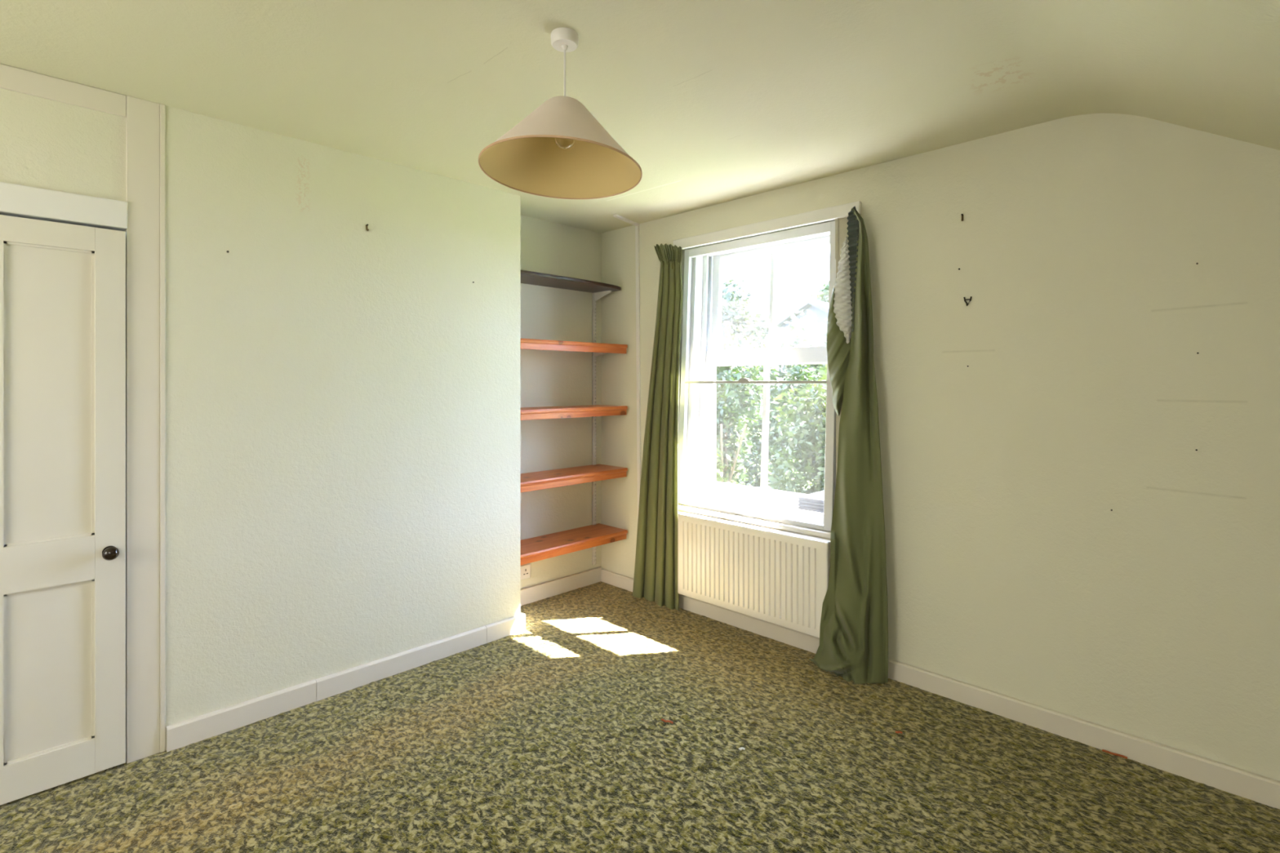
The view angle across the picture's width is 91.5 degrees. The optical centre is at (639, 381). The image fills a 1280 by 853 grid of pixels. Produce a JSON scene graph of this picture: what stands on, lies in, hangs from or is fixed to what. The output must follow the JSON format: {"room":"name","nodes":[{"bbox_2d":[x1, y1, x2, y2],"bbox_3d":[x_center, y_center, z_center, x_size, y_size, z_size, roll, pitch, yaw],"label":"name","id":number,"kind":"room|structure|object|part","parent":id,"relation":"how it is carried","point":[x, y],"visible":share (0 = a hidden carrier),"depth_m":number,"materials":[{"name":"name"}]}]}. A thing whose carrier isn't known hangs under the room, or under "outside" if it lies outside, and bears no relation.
{"room":"empty bedroom","nodes":[
{"label":"empty bedroom","id":0,"kind":"room"},
{"bbox_2d":[0,88,520,750],"bbox_3d":[-2.391,0.125,2.236,0.655,2.550,4.230,0,0,45],"label":"wall","id":1,"kind":"structure","parent":0,"point":[343,397],"depth_m":2.75,"materials":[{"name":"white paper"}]},
{"bbox_2d":[0,63,126,117],"bbox_3d":[-2.133,-1.010,2.036,0.013,0.078,0.704,0,0,45],"label":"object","id":2,"kind":"object","parent":1,"relation":"attached to","point":[11,78],"visible":1,"depth_m":2.16,"materials":[{"name":"beige paint"}]},
{"bbox_2d":[0,182,127,231],"bbox_3d":[-2.146,-0.609,2.051,0.074,0.098,0.707,0,0,45],"label":"door frame","id":3,"kind":"structure","parent":1,"relation":"attached to","point":[15,200],"depth_m":2.15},
{"bbox_2d":[124,95,165,764],"bbox_3d":[-1.883,0.175,2.366,0.127,2.450,0.114,0,0,45],"label":"door frame","id":4,"kind":"structure","parent":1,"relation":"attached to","point":[145,232],"depth_m":2.32,"materials":[{"name":"beige paint"}]},
{"bbox_2d":[0,214,125,805],"bbox_3d":[-2.111,0.420,2.017,0.090,1.936,0.695,0,0,45],"label":"door","id":5,"kind":"structure","parent":4,"relation":"attached to","point":[63,285],"depth_m":2.15,"materials":[{"name":"white paint"}]},
{"bbox_3d":[-2.024,0.040,2.141,0.018,1.008,0.226,0,0,45],"label":"panel","id":6,"kind":"part","parent":5,"relation":"part of","materials":[{"name":"white paint"}]},
{"bbox_3d":[-2.024,0.983,2.141,0.018,0.565,0.226,0,0,45],"label":"panel","id":7,"kind":"part","parent":5,"relation":"part of","materials":[{"name":"white paint"}]},
{"bbox_3d":[-1.886,0.610,2.220,0.052,0.047,0.047,0,0,45],"label":"knob","id":8,"kind":"part","parent":5,"relation":"part of","materials":[{"name":"brown metal"}]},
{"bbox_2d":[166,566,601,751],"bbox_3d":[-1.035,1.351,3.371,0.356,0.098,2.503,0,0,45],"label":"baseboard","id":9,"kind":"structure","parent":1,"relation":"attached to","point":[184,733],"depth_m":2.86,"materials":[{"name":"beige paint"}]},
{"bbox_2d":[520,214,601,589],"bbox_3d":[-0.603,0.125,4.293,0.315,2.550,1.210,0,0,45],"label":"wall","id":10,"kind":"structure","parent":0,"point":[548,378],"depth_m":4.13,"materials":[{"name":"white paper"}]},
{"bbox_2d":[520,564,530,580],"bbox_3d":[-0.749,1.201,3.914,0.010,0.088,0.145,0,0,45],"label":"wall socket","id":11,"kind":"object","parent":10,"relation":"attached to","point":[525,569],"visible":0.52,"depth_m":3.93,"materials":[{"name":"white plastic"}]},
{"bbox_2d":[591,293,595,564],"bbox_3d":[-0.320,0.329,4.346,0.014,1.893,0.025,0,0,45],"label":"upright","id":12,"kind":"object","parent":10,"relation":"attached to","point":[593,302],"visible":0.85,"depth_m":4.34,"materials":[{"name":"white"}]},
{"bbox_2d":[520,270,621,293],"bbox_3d":[-0.495,-0.631,3.965,0.300,0.022,0.891,0,0,45],"label":"wall shelf","id":13,"kind":"object","parent":12,"relation":"on","point":[526,277],"visible":0.7,"depth_m":3.93,"materials":[{"name":"brown wood"}]},
{"bbox_2d":[520,337,627,353],"bbox_3d":[-0.499,-0.220,3.969,0.289,0.060,0.891,0,0,45],"label":"wall shelf","id":14,"kind":"object","parent":12,"relation":"on","point":[526,344],"visible":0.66,"depth_m":3.85,"materials":[{"name":"orange wood"}]},
{"bbox_2d":[594,352,607,356],"bbox_3d":[-0.231,-0.202,4.259,0.235,0.054,0.024,0,0,45],"label":"shelf bracket","id":15,"kind":"object","parent":12,"relation":"attached to","point":[596,354],"visible":0.39,"depth_m":4.31,"materials":[{"name":"white metal"}]},
{"bbox_2d":[594,290,612,300],"bbox_3d":[-0.256,-0.592,4.284,0.165,0.054,0.024,0,0,45],"label":"shelf bracket","id":16,"kind":"object","parent":12,"relation":"attached to","point":[597,295],"visible":1,"depth_m":4.29,"materials":[{"name":"white metal"}]},
{"bbox_2d":[0,581,1279,852],"bbox_3d":[-0.198,1.400,0.893,5.035,0.008,4.895,0,0,45],"label":"floor","id":17,"kind":"structure","parent":0,"point":[551,735],"depth_m":2.23,"materials":[{"name":"green carpet"}]},
{"bbox_2d":[661,719,673,724],"bbox_3d":[0.110,1.393,2.556,0.053,0.009,0.016,0,0,29],"label":"fluff","id":18,"kind":"object","parent":17,"relation":"on","point":[663,720],"visible":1,"depth_m":2.55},
{"bbox_2d":[1102,749,1127,759],"bbox_3d":[1.774,1.393,2.330,0.075,0.009,0.014,0,0,42],"label":"fluff","id":19,"kind":"object","parent":17,"relation":"on","point":[1103,750],"visible":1,"depth_m":2.33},
{"bbox_2d":[0,0,1279,233],"bbox_3d":[-0.203,-0.461,0.934,5.600,1.779,5.445,0,0,45],"label":"ceiling","id":20,"kind":"structure","parent":0,"point":[715,102],"depth_m":2.05,"materials":[{"name":"paint"}]},
{"bbox_2d":[478,26,642,199],"bbox_3d":[-0.236,-0.834,1.877,0.486,0.433,0.486,0,0,45],"label":"pendant lamp","id":21,"kind":"object","parent":20,"relation":"hanging from","point":[559,149],"visible":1,"depth_m":1.96,"materials":[{"name":"beige fabric"}]},
{"bbox_3d":[-0.236,-0.733,1.877,0.484,0.226,0.483,0,0,45],"label":"lamp shade","id":22,"kind":"part","parent":21,"relation":"part of","materials":[{"name":"beige fabric"}]},
{"bbox_3d":[-0.228,-0.917,1.886,0.006,0.185,0.006,0,0,45],"label":"cord","id":23,"kind":"part","parent":21,"relation":"part of","materials":[{"name":"white plastic"}]},
{"bbox_3d":[-0.228,-0.750,1.886,0.060,0.087,0.060,0,0,45],"label":"bulb","id":24,"kind":"part","parent":21,"relation":"part of","materials":[{"name":"clear glass"}]},
{"bbox_2d":[601,113,1279,781],"bbox_3d":[1.602,0.125,2.766,5.600,2.550,0.300,0,0,45],"label":"wall","id":25,"kind":"structure","parent":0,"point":[1085,393],"depth_m":2.45,"materials":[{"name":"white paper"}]},
{"bbox_2d":[613,213,640,520],"bbox_3d":[-0.086,0.131,4.023,0.049,2.362,0.288,0,0,35],"label":"cable trunking","id":26,"kind":"object","parent":25,"relation":"attached to","point":[620,217],"visible":0.78,"depth_m":4.12,"materials":[{"name":"white plastic"}]},
{"bbox_2d":[631,243,682,610],"bbox_3d":[0.109,0.265,3.935,0.427,2.263,0.064,0,0,45],"label":"curtain","id":27,"kind":"object","parent":25,"relation":"hanging from","point":[655,570],"visible":1,"depth_m":3.90,"materials":[{"name":"green fabric"}]},
{"bbox_2d":[677,511,830,638],"bbox_3d":[0.613,1.038,3.458,0.980,0.490,0.101,0,0,45],"label":"radiator","id":28,"kind":"object","parent":25,"relation":"attached to","point":[779,577],"visible":0.99,"depth_m":3.38,"materials":[{"name":"metal"}]},
{"bbox_2d":[677,217,851,539],"bbox_3d":[0.746,-0.003,3.635,1.188,1.685,0.414,0,0,45],"label":"window","id":29,"kind":"structure","parent":25,"relation":"attached to","point":[700,361],"depth_m":3.77,"materials":[{"name":"white paint"}]},
{"bbox_3d":[0.599,-0.013,3.579,0.072,0.017,0.015,0,0,45],"label":"finger pull","id":30,"kind":"part","parent":29,"relation":"part of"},
{"bbox_3d":[0.651,0.782,3.553,1.136,0.036,0.164,0,0,45],"label":"sill","id":31,"kind":"part","parent":29,"relation":"part of","materials":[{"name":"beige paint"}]},
{"bbox_3d":[0.731,0.290,3.631,0.885,0.970,0.080,0,0,45],"label":"sash","id":32,"kind":"part","parent":29,"relation":"part of","materials":[{"name":"white paint"}]},
{"bbox_3d":[0.785,-0.468,3.686,0.885,0.735,0.070,0,0,45],"label":"sash","id":33,"kind":"part","parent":29,"relation":"part of","materials":[{"name":"glass"}]},
{"bbox_2d":[673,200,861,249],"bbox_3d":[0.647,-0.853,3.477,1.213,0.062,0.028,0,0,45],"label":"batten","id":34,"kind":"object","parent":25,"relation":"attached to","point":[839,211],"visible":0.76,"depth_m":3.39,"materials":[{"name":"white paint"}]},
{"bbox_2d":[808,205,888,684],"bbox_3d":[0.984,0.274,3.003,0.196,2.246,0.358,0,0,-25],"label":"curtain","id":35,"kind":"object","parent":25,"relation":"hanging from","point":[853,646],"visible":1,"depth_m":2.97,"materials":[{"name":"green fabric"}]},
{"bbox_2d":[600,568,1279,809],"bbox_3d":[1.512,1.358,2.625,5.031,0.084,0.020,0,0,45],"label":"baseboard","id":36,"kind":"structure","parent":25,"relation":"attached to","point":[1259,788],"depth_m":2.50,"materials":[{"name":"beige paint"}]},
{"bbox_2d":[963,296,972,306],"bbox_3d":[1.426,-0.351,2.716,0.034,0.042,0.020,0,0,45],"label":"hook","id":37,"kind":"object","parent":25,"relation":"attached to","point":[965,299],"visible":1,"depth_m":2.72,"materials":[{"name":"metal"}]},
{"label":"outside","id":38,"kind":"structure","parent":0,"visible":0},
{"bbox_2d":[715,400,813,489],"bbox_3d":[15.067,2.150,29.546,100.000,0.300,56.755,0,0,45],"label":"ground","id":39,"kind":"structure","parent":38,"point":[761,411],"depth_m":16.84,"materials":[{"name":"green plant"}]},
{"bbox_2d":[715,337,778,490],"bbox_3d":[0.893,0.708,6.938,1.366,2.686,1.021,0,0,45],"label":"shrub","id":40,"kind":"object","parent":39,"relation":"on","point":[741,401],"visible":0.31,"depth_m":6.84,"materials":[{"name":"green plant"}]},
{"bbox_3d":[0.946,1.254,6.943,0.597,1.595,0.483,0,0,45],"label":"stem","id":41,"kind":"part","parent":40,"relation":"part of","materials":[{"name":"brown plant"}]},
{"bbox_2d":[717,277,786,478],"bbox_3d":[1.950,-0.028,13.005,2.040,4.164,2.168,0,0,45],"label":"tree","id":42,"kind":"object","parent":39,"relation":"on","point":[732,326],"visible":0.41,"depth_m":12.61,"materials":[{"name":"green plant"}]},
{"bbox_2d":[731,333,826,492],"bbox_3d":[1.786,0.698,7.989,1.382,2.706,1.061,0,0,45],"label":"shrub","id":43,"kind":"object","parent":39,"relation":"on","point":[755,437],"visible":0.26,"depth_m":7.86,"materials":[{"name":"green plant"}]},
{"bbox_3d":[1.822,1.254,7.974,0.597,1.595,0.483,0,0,45],"label":"stem","id":44,"kind":"part","parent":43,"relation":"part of","materials":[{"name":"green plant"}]},
{"bbox_2d":[756,309,827,486],"bbox_3d":[2.922,0.399,10.159,1.707,3.309,2.045,0,0,45],"label":"tree","id":45,"kind":"object","parent":39,"relation":"on","point":[810,340],"visible":0.1,"depth_m":9.97,"materials":[{"name":"green plant"}]},
{"bbox_2d":[767,364,826,494],"bbox_3d":[1.913,0.790,5.925,1.350,2.522,1.040,0,0,32],"label":"shrub","id":46,"kind":"object","parent":39,"relation":"on","point":[811,455],"visible":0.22,"depth_m":5.89,"materials":[{"name":"green plant"}]},
{"bbox_2d":[768,298,828,449],"bbox_3d":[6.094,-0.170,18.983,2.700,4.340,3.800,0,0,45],"label":"house","id":47,"kind":"structure","parent":39,"relation":"on","point":[820,308],"depth_m":17.86,"materials":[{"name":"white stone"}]},
{"bbox_2d":[808,280,829,302],"bbox_3d":[7.085,-0.859,23.040,1.747,5.823,1.794,0,0,45],"label":"tree","id":48,"kind":"object","parent":39,"relation":"on","point":[824,297],"visible":0.11,"depth_m":22.93,"materials":[{"name":"green plant"}]},
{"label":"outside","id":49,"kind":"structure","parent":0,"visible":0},
{"bbox_2d":[715,481,807,509],"bbox_3d":[0.678,0.978,4.607,8.500,0.245,1.025,0,0,45],"label":"floor","id":50,"kind":"structure","parent":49,"point":[774,497],"depth_m":4.71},
{"bbox_2d":[798,490,824,513],"bbox_3d":[1.474,0.802,3.861,0.920,0.104,0.330,0,0,45],"label":"planter","id":51,"kind":"object","parent":50,"relation":"on","point":[814,502],"visible":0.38,"depth_m":4.02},
{"bbox_3d":[-0.231,0.210,4.259,0.235,0.054,0.024,0,0,45],"label":"shelf bracket","id":52,"kind":"object","parent":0,"visible":0},
{"bbox_2d":[520,404,627,420],"bbox_3d":[-0.499,0.192,3.969,0.289,0.060,0.891,0,0,45],"label":"wall shelf","id":53,"kind":"object","parent":52,"relation":"on","point":[588,411],"visible":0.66,"depth_m":3.89,"materials":[{"name":"orange wood"}]},
{"bbox_3d":[-0.231,0.626,4.259,0.235,0.054,0.024,0,0,45],"label":"shelf bracket","id":54,"kind":"object","parent":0,"visible":0},
{"bbox_2d":[520,463,627,492],"bbox_3d":[-0.499,0.608,3.969,0.289,0.060,0.891,0,0,45],"label":"wall shelf","id":55,"kind":"object","parent":54,"relation":"on","point":[535,481],"visible":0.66,"depth_m":3.92,"materials":[{"name":"orange wood"}]},
{"bbox_3d":[-0.231,1.044,4.259,0.235,0.054,0.024,0,0,45],"label":"shelf bracket","id":56,"kind":"object","parent":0,"visible":0},
{"bbox_2d":[520,523,627,564],"bbox_3d":[-0.499,1.026,3.969,0.289,0.060,0.891,0,0,45],"label":"wall shelf","id":57,"kind":"object","parent":56,"relation":"on","point":[533,549],"visible":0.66,"depth_m":3.93,"materials":[{"name":"orange wood"}]}
]}

